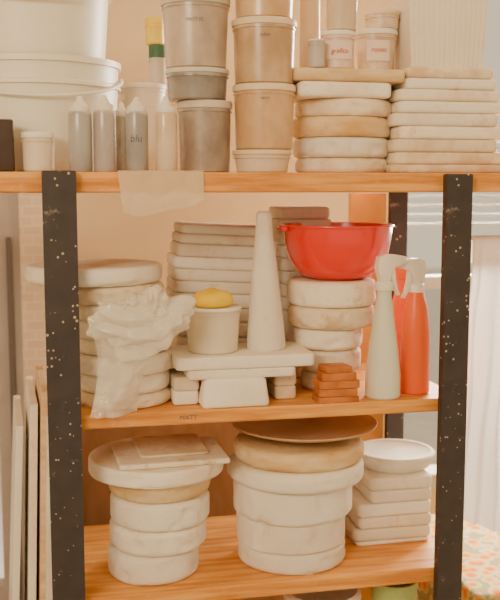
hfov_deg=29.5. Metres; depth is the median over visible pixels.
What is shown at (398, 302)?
spray bottle
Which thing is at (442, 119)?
mold
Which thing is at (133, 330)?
crumpled plastic bag
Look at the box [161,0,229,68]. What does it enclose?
bucket
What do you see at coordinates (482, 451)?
curtain
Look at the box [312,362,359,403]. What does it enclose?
bars
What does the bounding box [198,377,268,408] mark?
block
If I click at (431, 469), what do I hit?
sill
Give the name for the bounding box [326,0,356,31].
jar
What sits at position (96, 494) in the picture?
panel
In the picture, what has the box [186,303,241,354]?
tub
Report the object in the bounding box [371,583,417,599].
basin
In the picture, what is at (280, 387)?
plaster
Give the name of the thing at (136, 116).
squeeze bottle
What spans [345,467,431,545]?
mold
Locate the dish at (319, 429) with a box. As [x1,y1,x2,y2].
[231,415,377,442]
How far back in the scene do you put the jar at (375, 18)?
2.02 m
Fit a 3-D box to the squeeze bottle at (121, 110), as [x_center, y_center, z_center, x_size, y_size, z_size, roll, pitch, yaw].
[-0.256,-0.325,1.897,0.033,0.139,0.033,-1,7,-12]
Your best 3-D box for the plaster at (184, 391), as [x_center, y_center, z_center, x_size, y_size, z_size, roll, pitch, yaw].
[-0.142,0.182,2.013,0.055,0.059,0.111,-1,7,-12]
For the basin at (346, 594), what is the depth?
2.21 m
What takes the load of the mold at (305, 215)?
on the shelf rack
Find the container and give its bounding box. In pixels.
[388,0,487,69]
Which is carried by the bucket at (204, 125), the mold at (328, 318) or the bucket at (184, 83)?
the bucket at (184, 83)
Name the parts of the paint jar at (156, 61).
lid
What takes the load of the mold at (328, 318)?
on the shelf rack
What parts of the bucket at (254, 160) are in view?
lid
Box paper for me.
[118,170,203,216]
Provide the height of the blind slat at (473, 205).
0.007 m
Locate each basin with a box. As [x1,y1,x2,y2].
[283,588,360,599]
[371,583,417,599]
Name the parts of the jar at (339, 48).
lid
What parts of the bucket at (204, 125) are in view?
lid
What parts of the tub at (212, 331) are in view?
lid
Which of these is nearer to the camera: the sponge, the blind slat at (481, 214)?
the sponge
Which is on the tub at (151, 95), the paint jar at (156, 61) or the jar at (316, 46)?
the paint jar at (156, 61)
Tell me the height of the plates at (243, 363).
0.046 m
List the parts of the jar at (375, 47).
lid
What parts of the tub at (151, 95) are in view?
lid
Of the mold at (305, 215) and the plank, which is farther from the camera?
the plank
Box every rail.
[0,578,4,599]
[423,274,471,288]
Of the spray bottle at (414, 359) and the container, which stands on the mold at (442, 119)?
the container
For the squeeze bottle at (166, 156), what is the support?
on the shelf rack
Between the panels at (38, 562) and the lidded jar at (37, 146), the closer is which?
the lidded jar at (37, 146)
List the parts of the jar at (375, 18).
lid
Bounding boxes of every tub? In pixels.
[120,82,166,170]
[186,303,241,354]
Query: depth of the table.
2.48 m
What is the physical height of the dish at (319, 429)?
0.031 m
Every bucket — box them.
[0,0,110,58]
[0,53,123,171]
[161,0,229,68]
[165,67,228,102]
[177,100,231,171]
[231,16,296,84]
[232,83,295,149]
[232,149,291,171]
[235,0,292,17]
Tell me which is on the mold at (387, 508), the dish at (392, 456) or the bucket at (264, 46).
the dish at (392, 456)
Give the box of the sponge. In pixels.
[192,288,233,307]
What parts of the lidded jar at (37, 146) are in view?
lid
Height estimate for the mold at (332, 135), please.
0.155 m
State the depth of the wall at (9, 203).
2.79 m
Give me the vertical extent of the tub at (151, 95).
0.200 m
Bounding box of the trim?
[18,193,46,427]
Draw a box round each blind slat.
[408,195,499,197]
[408,204,499,206]
[408,213,499,215]
[408,222,499,225]
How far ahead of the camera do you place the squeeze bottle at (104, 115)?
1.83 m
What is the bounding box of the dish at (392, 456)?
[362,439,434,473]
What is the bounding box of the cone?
[246,211,285,350]
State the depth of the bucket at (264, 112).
1.92 m
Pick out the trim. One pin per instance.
(30, 204)
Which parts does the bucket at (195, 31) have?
lid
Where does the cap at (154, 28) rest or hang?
on the paint jar at (156, 61)
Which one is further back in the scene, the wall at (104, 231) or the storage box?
the wall at (104, 231)
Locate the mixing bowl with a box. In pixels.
[277,222,394,280]
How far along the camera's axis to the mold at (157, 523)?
1.96 m
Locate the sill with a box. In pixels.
[424,465,435,488]
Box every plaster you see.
[169,368,198,404]
[266,372,295,398]
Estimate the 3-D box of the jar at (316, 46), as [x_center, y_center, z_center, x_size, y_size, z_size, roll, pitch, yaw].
[0.137,-0.505,1.948,0.037,0.057,0.037,-1,7,-12]
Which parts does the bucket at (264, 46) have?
lid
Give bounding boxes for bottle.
[68,96,92,171]
[93,95,116,171]
[115,102,126,171]
[125,97,148,170]
[155,96,177,170]
[365,254,406,399]
[392,267,407,356]
[396,258,429,394]
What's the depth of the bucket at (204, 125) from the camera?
1.92 m
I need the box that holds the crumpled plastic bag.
[84,285,198,418]
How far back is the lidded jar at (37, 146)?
1.80 m
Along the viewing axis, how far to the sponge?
1.96 m
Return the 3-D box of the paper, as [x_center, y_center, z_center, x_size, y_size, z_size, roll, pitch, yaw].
[-0.175,-0.208,1.851,0.169,0.089,0.031,-1,7,-12]
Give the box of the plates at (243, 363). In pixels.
[168,341,313,379]
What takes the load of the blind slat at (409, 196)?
attached to the door frame
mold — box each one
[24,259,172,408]
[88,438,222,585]
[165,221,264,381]
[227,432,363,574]
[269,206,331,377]
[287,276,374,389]
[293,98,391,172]
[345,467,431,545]
[383,67,499,172]
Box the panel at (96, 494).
[82,422,283,599]
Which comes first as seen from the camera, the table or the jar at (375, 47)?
the jar at (375, 47)
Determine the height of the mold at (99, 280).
0.289 m
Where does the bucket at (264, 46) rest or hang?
on the bucket at (264, 112)
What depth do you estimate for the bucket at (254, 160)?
1.93 m
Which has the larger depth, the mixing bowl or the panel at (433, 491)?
the panel at (433, 491)
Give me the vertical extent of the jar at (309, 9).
0.175 m
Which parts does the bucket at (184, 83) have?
lid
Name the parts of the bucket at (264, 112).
lid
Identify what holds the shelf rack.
on the floor
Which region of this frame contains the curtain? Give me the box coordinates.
[463,235,499,532]
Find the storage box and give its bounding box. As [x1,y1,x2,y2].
[0,119,14,171]
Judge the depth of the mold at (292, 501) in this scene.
2.02 m
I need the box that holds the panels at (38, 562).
[9,364,52,599]
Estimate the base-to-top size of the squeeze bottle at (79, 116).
0.145 m
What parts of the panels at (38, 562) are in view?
panel, panel, panel, panel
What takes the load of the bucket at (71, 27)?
on the bucket at (37, 90)
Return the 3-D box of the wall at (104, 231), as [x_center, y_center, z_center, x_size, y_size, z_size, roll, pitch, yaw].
[-0.087,-0.253,2.925,1.060,2.700,0.100,-1,7,-12]
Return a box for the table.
[417,514,499,599]
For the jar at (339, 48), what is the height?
0.079 m
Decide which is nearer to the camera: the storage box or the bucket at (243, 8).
the storage box
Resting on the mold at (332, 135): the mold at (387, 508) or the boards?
the boards
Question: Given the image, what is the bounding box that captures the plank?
[348,193,386,599]
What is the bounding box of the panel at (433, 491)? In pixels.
[429,489,435,514]
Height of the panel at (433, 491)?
0.500 m
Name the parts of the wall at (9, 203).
seal strip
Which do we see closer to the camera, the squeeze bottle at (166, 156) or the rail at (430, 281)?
the squeeze bottle at (166, 156)
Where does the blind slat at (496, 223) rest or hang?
attached to the door frame
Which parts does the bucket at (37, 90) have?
handle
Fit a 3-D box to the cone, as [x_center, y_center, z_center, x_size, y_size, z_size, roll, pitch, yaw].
[0.031,-0.042,2.018,0.084,0.292,0.083,-3,7,-12]
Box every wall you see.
[0,193,24,599]
[0,267,471,577]
[77,0,388,438]
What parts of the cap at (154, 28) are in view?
lid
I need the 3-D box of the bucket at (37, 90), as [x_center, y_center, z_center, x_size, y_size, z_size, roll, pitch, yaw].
[-0.442,-0.383,2.007,0.351,0.228,0.350,-1,7,-12]
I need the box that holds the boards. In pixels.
[293,67,404,103]
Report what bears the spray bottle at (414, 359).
on the shelf rack
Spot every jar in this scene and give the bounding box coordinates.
[21,131,55,171]
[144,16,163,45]
[148,44,165,84]
[299,0,319,66]
[308,39,325,67]
[321,30,354,68]
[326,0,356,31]
[355,28,397,69]
[364,9,399,29]
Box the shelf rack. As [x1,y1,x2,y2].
[0,171,499,599]
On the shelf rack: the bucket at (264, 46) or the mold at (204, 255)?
the mold at (204, 255)

